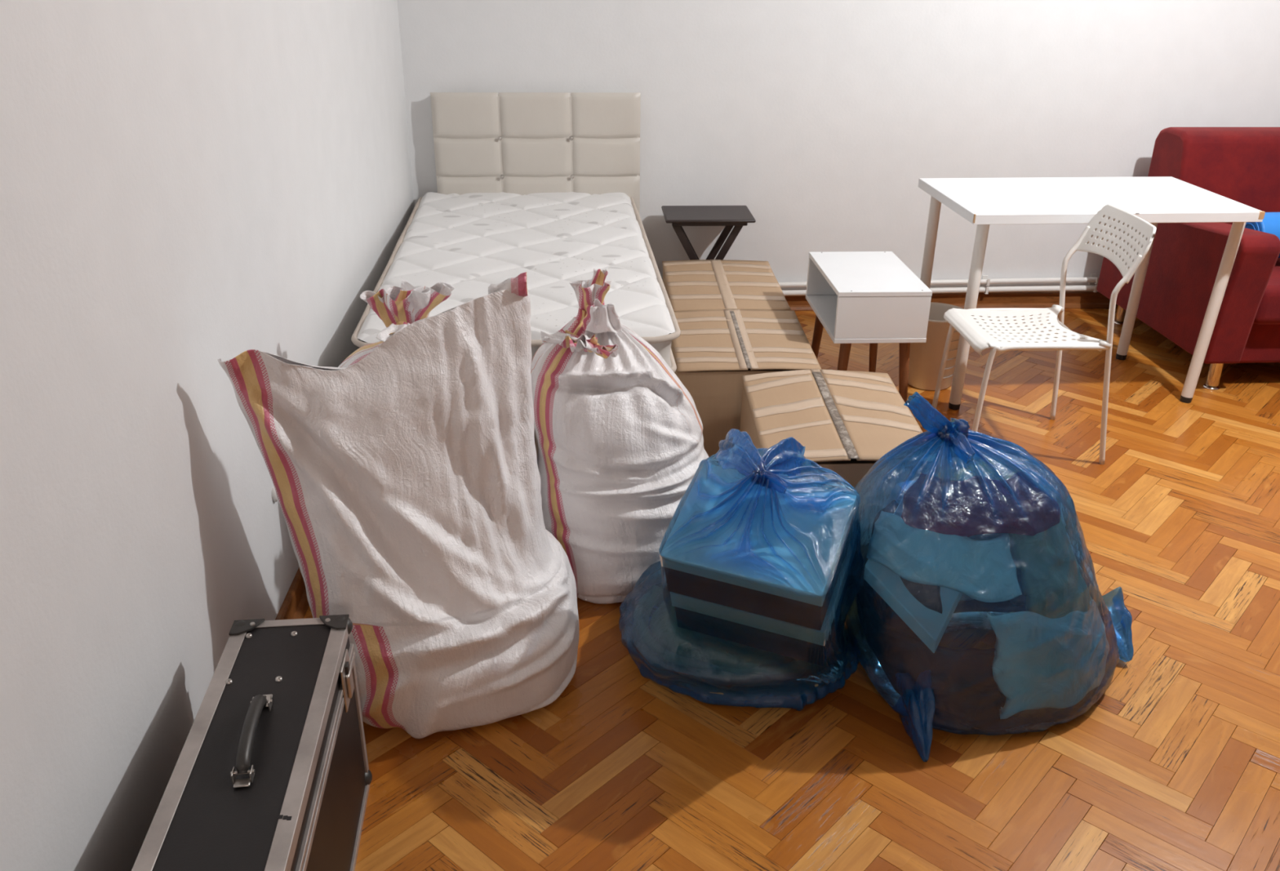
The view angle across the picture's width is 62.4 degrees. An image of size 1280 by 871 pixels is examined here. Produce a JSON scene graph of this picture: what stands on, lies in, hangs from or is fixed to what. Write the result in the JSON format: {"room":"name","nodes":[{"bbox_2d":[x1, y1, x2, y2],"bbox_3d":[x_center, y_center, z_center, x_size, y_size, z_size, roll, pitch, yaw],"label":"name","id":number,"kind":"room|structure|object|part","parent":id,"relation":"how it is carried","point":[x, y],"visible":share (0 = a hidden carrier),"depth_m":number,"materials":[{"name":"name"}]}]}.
{"room":"bedroom","nodes":[
{"label":"bedroom","id":0,"kind":"room"},
{"bbox_2d":[0,0,414,870],"bbox_3d":[-0.938,-0.759,2.011,0.150,2.950,5.300,-1,25,-3],"label":"wall","id":1,"kind":"structure","parent":0,"point":[186,186],"depth_m":1.80,"materials":[{"name":"paint"}]},
{"bbox_2d":[271,486,278,502],"bbox_3d":[-0.871,0.141,2.522,0.022,0.038,0.029,-1,25,-3],"label":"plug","id":2,"kind":"object","parent":1,"relation":"attached to","point":[273,492],"visible":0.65,"depth_m":2.51,"materials":[{"name":"white plastic"}]},
{"bbox_2d":[275,566,309,620],"bbox_3d":[-0.857,0.453,2.580,0.032,0.074,5.000,-1,25,-3],"label":"baseboard","id":3,"kind":"structure","parent":1,"relation":"attached to","point":[295,605],"depth_m":2.65,"materials":[{"name":"brown wood"}]},
{"bbox_2d":[303,308,1279,870],"bbox_3d":[1.926,0.524,2.682,5.600,0.100,5.150,-1,25,-3],"label":"floor","id":4,"kind":"structure","parent":0,"point":[1175,766],"depth_m":2.25,"materials":[{"name":"brown wood"}]},
{"bbox_2d":[131,614,372,870],"bbox_3d":[-0.600,0.683,1.649,0.226,0.444,0.877,-2,25,-6],"label":"flight case","id":5,"kind":"object","parent":4,"relation":"on","point":[271,772],"visible":1,"depth_m":1.68,"materials":[{"name":"plastic"}]},
{"bbox_3d":[-0.720,0.351,1.934,0.054,0.004,0.045,-1,25,-3],"label":"corner plate","id":6,"kind":"part","parent":5,"relation":"part of","materials":[{"name":"metal"}]},
{"bbox_3d":[-0.607,0.460,1.650,0.021,0.040,0.173,-3,25,-8],"label":"handle","id":7,"kind":"part","parent":5,"relation":"part of","materials":[{"name":"metal"}]},
{"bbox_3d":[-0.567,0.345,1.950,0.056,0.004,0.043,-1,25,-3],"label":"corner plate","id":8,"kind":"part","parent":5,"relation":"part of","materials":[{"name":"metal"}]},
{"bbox_3d":[-0.531,0.443,1.911,0.004,0.090,0.070,-2,25,-6],"label":"latch plate","id":9,"kind":"part","parent":5,"relation":"part of","materials":[{"name":"metal"}]},
{"bbox_2d":[217,271,579,738],"bbox_3d":[-0.464,0.118,2.289,0.652,0.928,0.571,-1,25,-3],"label":"sack","id":10,"kind":"object","parent":4,"relation":"on","point":[406,477],"visible":0.91,"depth_m":2.16,"materials":[{"name":"white fabric"}]},
{"bbox_2d":[337,280,537,456],"bbox_3d":[-0.551,-0.013,2.738,0.568,0.785,0.402,-1,25,-3],"label":"sack","id":11,"kind":"object","parent":4,"relation":"on","point":[398,308],"visible":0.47,"depth_m":2.58,"materials":[{"name":"white fabric"}]},
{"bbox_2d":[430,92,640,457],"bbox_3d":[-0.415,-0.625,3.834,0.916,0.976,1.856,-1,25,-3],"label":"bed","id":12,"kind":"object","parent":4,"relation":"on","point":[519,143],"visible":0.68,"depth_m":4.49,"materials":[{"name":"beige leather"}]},
{"bbox_3d":[-0.734,-1.341,4.437,0.280,0.190,0.019,-1,25,-3],"label":"cushion panel","id":13,"kind":"part","parent":12,"relation":"part of","materials":[{"name":"beige leather"}]},
{"bbox_3d":[-0.735,-1.184,4.510,0.280,0.168,0.019,-1,25,-3],"label":"cushion panel","id":14,"kind":"part","parent":12,"relation":"part of","materials":[{"name":"beige leather"}]},
{"bbox_3d":[-0.737,-0.964,4.612,0.280,0.330,0.019,-1,25,-3],"label":"cushion panel","id":15,"kind":"part","parent":12,"relation":"part of","materials":[{"name":"beige leather"}]},
{"bbox_2d":[351,191,680,372],"bbox_3d":[-0.420,-0.611,3.821,0.934,0.164,1.926,-2,25,-5],"label":"mattress","id":16,"kind":"object","parent":12,"relation":"on","point":[470,242],"visible":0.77,"depth_m":3.68,"materials":[{"name":"white fabric"}]},
{"bbox_3d":[-0.442,-1.345,4.450,0.299,0.190,0.019,-1,25,-3],"label":"cushion panel","id":17,"kind":"part","parent":12,"relation":"part of","materials":[{"name":"beige leather"}]},
{"bbox_3d":[-0.443,-1.188,4.524,0.299,0.168,0.019,-1,25,-3],"label":"cushion panel","id":18,"kind":"part","parent":12,"relation":"part of","materials":[{"name":"beige leather"}]},
{"bbox_3d":[-0.440,-1.135,4.588,0.868,0.665,0.058,-1,25,-3],"label":"headboard","id":19,"kind":"part","parent":12,"relation":"part of","materials":[{"name":"beige leather"}]},
{"bbox_3d":[-0.445,-0.968,4.626,0.299,0.330,0.019,-1,25,-3],"label":"cushion panel","id":20,"kind":"part","parent":12,"relation":"part of","materials":[{"name":"beige leather"}]},
{"bbox_3d":[-0.144,-1.349,4.465,0.292,0.190,0.019,-1,25,-3],"label":"cushion panel","id":21,"kind":"part","parent":12,"relation":"part of","materials":[{"name":"beige leather"}]},
{"bbox_3d":[-0.145,-1.192,4.538,0.292,0.168,0.019,-1,25,-3],"label":"cushion panel","id":22,"kind":"part","parent":12,"relation":"part of","materials":[{"name":"beige leather"}]},
{"bbox_3d":[-0.147,-0.972,4.641,0.292,0.330,0.018,-1,25,-3],"label":"cushion panel","id":23,"kind":"part","parent":12,"relation":"part of","materials":[{"name":"beige leather"}]},
{"bbox_2d":[530,267,710,604],"bbox_3d":[-0.043,-0.018,2.723,0.485,0.816,0.457,-1,25,-3],"label":"sack","id":24,"kind":"object","parent":4,"relation":"on","point":[619,433],"visible":0.91,"depth_m":2.59,"materials":[{"name":"white fabric"}]},
{"bbox_2d":[661,205,755,259],"bbox_3d":[0.288,-0.728,4.641,0.379,0.506,0.275,-1,25,-3],"label":"tray table","id":25,"kind":"object","parent":4,"relation":"on","point":[728,216],"visible":0.68,"depth_m":4.51,"materials":[{"name":"brown wood"}]},
{"bbox_3d":[0.275,-0.681,4.568,0.280,0.482,0.014,-1,25,-3],"label":"leg","id":26,"kind":"part","parent":25,"relation":"part of","materials":[{"name":"brown wood"}]},
{"bbox_3d":[0.268,-0.743,4.702,0.280,0.482,0.014,-1,25,-3],"label":"leg","id":27,"kind":"part","parent":25,"relation":"part of","materials":[{"name":"brown wood"}]},
{"bbox_3d":[0.294,-0.896,4.460,0.319,0.020,0.018,-1,25,-3],"label":"rail","id":28,"kind":"part","parent":25,"relation":"part of","materials":[{"name":"brown wood"}]},
{"bbox_3d":[0.291,-0.750,4.716,0.280,0.482,0.014,-1,25,-3],"label":"leg","id":29,"kind":"part","parent":25,"relation":"part of","materials":[{"name":"brown wood"}]},
{"bbox_3d":[0.298,-0.688,4.582,0.280,0.482,0.014,-1,25,-3],"label":"leg","id":30,"kind":"part","parent":25,"relation":"part of","materials":[{"name":"brown wood"}]},
{"bbox_2d":[662,259,791,311],"bbox_3d":[0.327,-0.449,4.225,0.457,0.342,0.666,-1,25,-3],"label":"cardboard box","id":31,"kind":"object","parent":4,"relation":"on","point":[691,285],"visible":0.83,"depth_m":4.12,"materials":[{"name":"brown cardboard"}]},
{"bbox_2d":[618,428,864,711],"bbox_3d":[0.224,0.238,2.391,0.580,0.636,0.576,11,27,21],"label":"bag","id":32,"kind":"object","parent":4,"relation":"on","point":[764,473],"visible":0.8,"depth_m":2.24,"materials":[{"name":"blue plastic"}]},
{"bbox_2d":[649,600,796,687],"bbox_3d":[0.201,0.466,2.460,0.348,0.149,0.318,-1,25,-3],"label":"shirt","id":33,"kind":"object","parent":32,"relation":"in","point":[681,642],"visible":0.32,"depth_m":2.33,"materials":[{"name":"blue fabric"}]},
{"bbox_2d":[632,582,851,703],"bbox_3d":[0.241,0.463,2.527,0.515,0.117,0.462,-1,25,-3],"label":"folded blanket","id":34,"kind":"object","parent":32,"relation":"in","point":[656,655],"visible":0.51,"depth_m":2.35,"materials":[{"name":"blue fabric"}]},
{"bbox_2d":[659,462,856,630],"bbox_3d":[0.252,0.228,2.214,0.341,0.220,0.291,11,27,21],"label":"shoe box","id":35,"kind":"object","parent":32,"relation":"in","point":[735,568],"visible":0.93,"depth_m":2.15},
{"bbox_2d":[670,533,857,666],"bbox_3d":[0.275,0.319,2.307,0.338,0.224,0.292,11,27,21],"label":"shoe box","id":36,"kind":"object","parent":32,"relation":"in","point":[771,632],"visible":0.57,"depth_m":2.22,"materials":[{"name":"black cardboard"}]},
{"bbox_2d":[826,621,844,666],"bbox_3d":[0.418,0.421,2.508,0.117,0.188,0.270,-1,25,-3],"label":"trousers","id":37,"kind":"object","parent":32,"relation":"in","point":[834,641],"visible":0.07,"depth_m":2.41,"materials":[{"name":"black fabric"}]},
{"bbox_2d":[671,309,821,460],"bbox_3d":[0.338,-0.182,3.650,0.478,0.343,0.588,-1,25,-3],"label":"cardboard box","id":38,"kind":"object","parent":4,"relation":"on","point":[713,348],"visible":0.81,"depth_m":3.43,"materials":[{"name":"brown cardboard"}]},
{"bbox_2d":[739,368,940,541],"bbox_3d":[0.551,0.078,3.091,0.483,0.344,0.625,-1,25,-3],"label":"cardboard box","id":39,"kind":"object","parent":4,"relation":"on","point":[844,422],"visible":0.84,"depth_m":2.99,"materials":[{"name":"brown cardboard"}]},
{"bbox_2d":[805,251,932,404],"bbox_3d":[0.786,-0.338,3.779,0.310,0.522,0.498,-1,25,-3],"label":"nightstand","id":40,"kind":"object","parent":4,"relation":"on","point":[873,298],"visible":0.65,"depth_m":3.53,"materials":[{"name":"white laminate"}]},
{"bbox_3d":[0.669,-0.340,3.996,0.037,0.341,0.060,-18,31,-35],"label":"leg","id":41,"kind":"part","parent":40,"relation":"part of","materials":[{"name":"brown wood"}]},
{"bbox_3d":[0.776,-0.594,3.924,0.308,0.144,0.015,-1,25,-3],"label":"panel","id":42,"kind":"part","parent":40,"relation":"part of","materials":[{"name":"white laminate"}]},
{"bbox_3d":[0.686,-0.169,3.630,0.060,0.341,0.037,-18,31,-35],"label":"leg","id":43,"kind":"part","parent":40,"relation":"part of","materials":[{"name":"brown wood"}]},
{"bbox_3d":[0.787,-0.420,3.740,0.310,0.016,0.498,-1,25,-3],"label":"panel","id":44,"kind":"part","parent":40,"relation":"part of","materials":[{"name":"white laminate"}]},
{"bbox_3d":[0.788,-0.566,3.672,0.310,0.016,0.498,-1,25,-3],"label":"panel","id":45,"kind":"part","parent":40,"relation":"part of","materials":[{"name":"white laminate"}]},
{"bbox_3d":[0.882,-0.343,4.006,0.037,0.341,0.061,16,29,30],"label":"leg","id":46,"kind":"part","parent":40,"relation":"part of","materials":[{"name":"brown wood"}]},
{"bbox_3d":[0.800,-0.392,3.489,0.308,0.144,0.015,-1,25,-3],"label":"panel","id":47,"kind":"part","parent":40,"relation":"part of","materials":[{"name":"white laminate"}]},
{"bbox_3d":[0.905,-0.172,3.640,0.060,0.341,0.037,16,29,30],"label":"leg","id":48,"kind":"part","parent":40,"relation":"part of","materials":[{"name":"brown wood"}]},
{"bbox_2d":[907,302,964,390],"bbox_3d":[1.122,-0.338,4.054,0.234,0.290,0.234,-1,25,-3],"label":"waste bin","id":49,"kind":"object","parent":4,"relation":"on","point":[925,358],"visible":0.52,"depth_m":4.00,"materials":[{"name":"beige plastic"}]},
{"bbox_2d":[844,391,1133,762],"bbox_3d":[0.817,0.244,2.374,0.778,0.677,0.524,-8,26,-17],"label":"bag","id":50,"kind":"object","parent":4,"relation":"on","point":[957,436],"visible":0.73,"depth_m":2.45,"materials":[{"name":"blue plastic"}]},
{"bbox_2d":[871,499,942,645],"bbox_3d":[0.597,0.339,2.374,0.167,0.325,0.307,-1,25,-3],"label":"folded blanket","id":51,"kind":"object","parent":50,"relation":"in","point":[929,596],"visible":0.12,"depth_m":2.28,"materials":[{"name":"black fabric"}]},
{"bbox_2d":[863,496,962,653],"bbox_3d":[0.606,0.298,2.298,0.171,0.236,0.208,16,29,30],"label":"pillow","id":52,"kind":"object","parent":50,"relation":"in","point":[929,625],"visible":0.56,"depth_m":2.24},
{"bbox_2d":[866,511,1022,602],"bbox_3d":[0.647,0.261,2.237,0.328,0.152,0.135,3,25,4],"label":"pillow","id":53,"kind":"object","parent":50,"relation":"in","point":[984,571],"visible":1,"depth_m":2.21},
{"bbox_2d":[885,480,1026,605],"bbox_3d":[0.790,0.265,2.520,0.476,0.366,0.132,-1,25,-3],"label":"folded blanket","id":54,"kind":"object","parent":50,"relation":"in","point":[897,493],"visible":0.07,"depth_m":2.48,"materials":[{"name":"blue fabric"}]},
{"bbox_2d":[956,648,995,651],"bbox_3d":[0.801,0.499,2.338,0.515,0.150,0.170,-5,26,-12],"label":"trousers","id":55,"kind":"object","parent":50,"relation":"in","point":[969,649],"visible":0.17,"depth_m":2.28,"materials":[{"name":"fabric"}]},
{"bbox_2d":[901,471,1060,537],"bbox_3d":[0.738,0.155,2.287,0.401,0.128,0.143,-5,26,-12],"label":"pillow","id":56,"kind":"object","parent":50,"relation":"in","point":[968,508],"visible":0.99,"depth_m":2.26,"materials":[{"name":"purple fabric"}]},
{"bbox_2d":[856,568,1107,731],"bbox_3d":[0.787,0.448,2.441,0.600,0.215,0.479,-1,25,-3],"label":"trousers","id":57,"kind":"object","parent":50,"relation":"in","point":[967,695],"visible":0.38,"depth_m":2.27,"materials":[{"name":"black fabric"}]},
{"bbox_2d":[985,599,1109,719],"bbox_3d":[0.902,0.466,2.291,0.365,0.245,0.120,-11,27,-23],"label":"pillow","id":58,"kind":"object","parent":50,"relation":"in","point":[1035,666],"visible":1,"depth_m":2.25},
{"bbox_2d":[1008,518,1109,618],"bbox_3d":[0.932,0.312,2.353,0.324,0.274,0.191,-22,33,-40],"label":"pillow","id":59,"kind":"object","parent":50,"relation":"in","point":[1046,587],"visible":0.72,"depth_m":2.28,"materials":[{"name":"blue fabric"}]},
{"bbox_2d":[928,204,1156,468],"bbox_3d":[1.297,-0.335,3.472,0.515,0.785,0.404,-1,25,-3],"label":"chair","id":60,"kind":"object","parent":4,"relation":"on","point":[1118,235],"visible":1,"depth_m":3.40,"materials":[{"name":"white plastic"}]},
{"bbox_3d":[1.245,-0.249,3.716,0.408,0.420,0.030,-1,25,-3],"label":"leg","id":61,"kind":"part","parent":60,"relation":"part of","materials":[{"name":"white paint"}]},
{"bbox_3d":[1.253,-0.344,3.466,0.426,0.047,0.375,-1,25,-3],"label":"seat","id":62,"kind":"part","parent":60,"relation":"part of","materials":[{"name":"white plastic"}]},
{"bbox_3d":[1.264,-0.091,3.377,0.408,0.420,0.030,-1,25,-3],"label":"leg","id":63,"kind":"part","parent":60,"relation":"part of","materials":[{"name":"white paint"}]},
{"bbox_3d":[1.463,-0.378,3.661,0.078,0.704,0.018,-1,25,-3],"label":"leg","id":64,"kind":"part","parent":60,"relation":"part of","materials":[{"name":"white paint"}]},
{"bbox_3d":[1.420,-0.346,3.474,0.041,0.015,0.366,-1,25,-3],"label":"cross rod","id":65,"kind":"part","parent":60,"relation":"part of","materials":[{"name":"white paint"}]},
{"bbox_3d":[1.512,-0.618,3.352,0.090,0.167,0.384,-1,25,-3],"label":"backrest","id":66,"kind":"part","parent":60,"relation":"part of","materials":[{"name":"white plastic"}]},
{"bbox_3d":[1.488,-0.225,3.333,0.092,0.705,0.018,-1,25,-3],"label":"leg","id":67,"kind":"part","parent":60,"relation":"part of","materials":[{"name":"white paint"}]},
{"bbox_2d":[918,176,1265,409],"bbox_3d":[1.590,-0.531,3.950,1.028,0.742,0.620,-1,25,-3],"label":"desk","id":68,"kind":"object","parent":4,"relation":"on","point":[983,202],"visible":0.85,"depth_m":3.77,"materials":[{"name":"white laminate"}]},
{"bbox_3d":[1.121,-0.619,4.144,0.047,0.685,0.041,-1,25,-3],"label":"leg","id":69,"kind":"part","parent":68,"relation":"part of","materials":[{"name":"white paint"}]},
{"bbox_3d":[1.166,-0.432,3.743,0.052,0.685,0.041,-1,25,-3],"label":"leg","id":70,"kind":"part","parent":68,"relation":"part of","materials":[{"name":"white paint"}]},
{"bbox_3d":[2.001,-0.649,4.224,0.054,0.686,0.041,-1,25,-3],"label":"leg","id":71,"kind":"part","parent":68,"relation":"part of","materials":[{"name":"white paint"}]},
{"bbox_3d":[2.071,-0.459,3.817,0.079,0.687,0.041,-1,25,-3],"label":"leg","id":72,"kind":"part","parent":68,"relation":"part of","materials":[{"name":"white paint"}]},
{"bbox_2d":[1096,126,1279,390],"bbox_3d":[3.114,-0.746,4.295,2.018,0.860,0.997,-1,25,-3],"label":"sofa","id":73,"kind":"object","parent":4,"relation":"on","point":[1240,164],"visible":0.84,"depth_m":4.17,"materials":[{"name":"red fabric"}]},
{"bbox_3d":[2.177,-0.678,4.275,0.143,0.500,0.996,-1,25,-3],"label":"armrest","id":74,"kind":"part","parent":73,"relation":"part of","materials":[{"name":"red fabric"}]},
{"bbox_3d":[3.092,-0.977,4.554,1.750,0.660,0.330,-1,25,-3],"label":"backrest","id":75,"kind":"part","parent":73,"relation":"part of","materials":[{"name":"red fabric"}]},
{"bbox_3d":[3.111,-0.558,4.435,1.735,0.200,0.860,-1,25,-3],"label":"frame","id":76,"kind":"part","parent":73,"relation":"part of","materials":[{"name":"red fabric"}]},
{"bbox_2d":[1244,212,1279,257],"bbox_3d":[2.669,-0.785,4.123,0.643,0.176,0.176,-2,25,-5],"label":"roll","id":77,"kind":"object","parent":73,"relation":"on","point":[1270,224],"visible":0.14,"depth_m":4.02,"materials":[{"name":"blue plastic"}]},
{"bbox_2d":[1253,257,1279,324],"bbox_3d":[2.688,-0.616,4.209,0.860,0.150,0.660,-1,25,-3],"label":"seat cushion","id":78,"kind":"object","parent":73,"relation":"on","point":[1268,312],"depth_m":3.90,"materials":[{"name":"red fabric"}]},
{"bbox_2d":[397,0,1279,292],"bbox_3d":[1.806,-1.885,4.481,5.600,2.950,0.150,-1,25,-3],"label":"wall","id":79,"kind":"structure","parent":0,"point":[824,119],"depth_m":4.55,"materials":[{"name":"paint"}]},
{"bbox_2d":[778,273,1099,287],"bbox_3d":[1.802,-0.721,4.909,5.560,0.076,0.055,-1,25,-3],"label":"pipe","id":80,"kind":"object","parent":79,"relation":"attached to","point":[1093,278],"visible":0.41,"depth_m":4.89,"materials":[{"name":"metal"}]},
{"bbox_2d":[782,282,1097,296],"bbox_3d":[1.801,-0.685,4.926,5.560,0.078,0.055,-1,25,-3],"label":"pipe","id":81,"kind":"object","parent":79,"relation":"attached to","point":[1091,286],"visible":0.33,"depth_m":4.90,"materials":[{"name":"metal"}]},
{"bbox_2d":[784,291,1117,311],"bbox_3d":[1.801,-0.633,4.962,5.599,0.074,0.032,-1,25,-3],"label":"baseboard","id":82,"kind":"structure","parent":79,"relation":"attached to","point":[1073,300],"depth_m":4.96,"materials":[{"name":"brown wood"}]}
]}

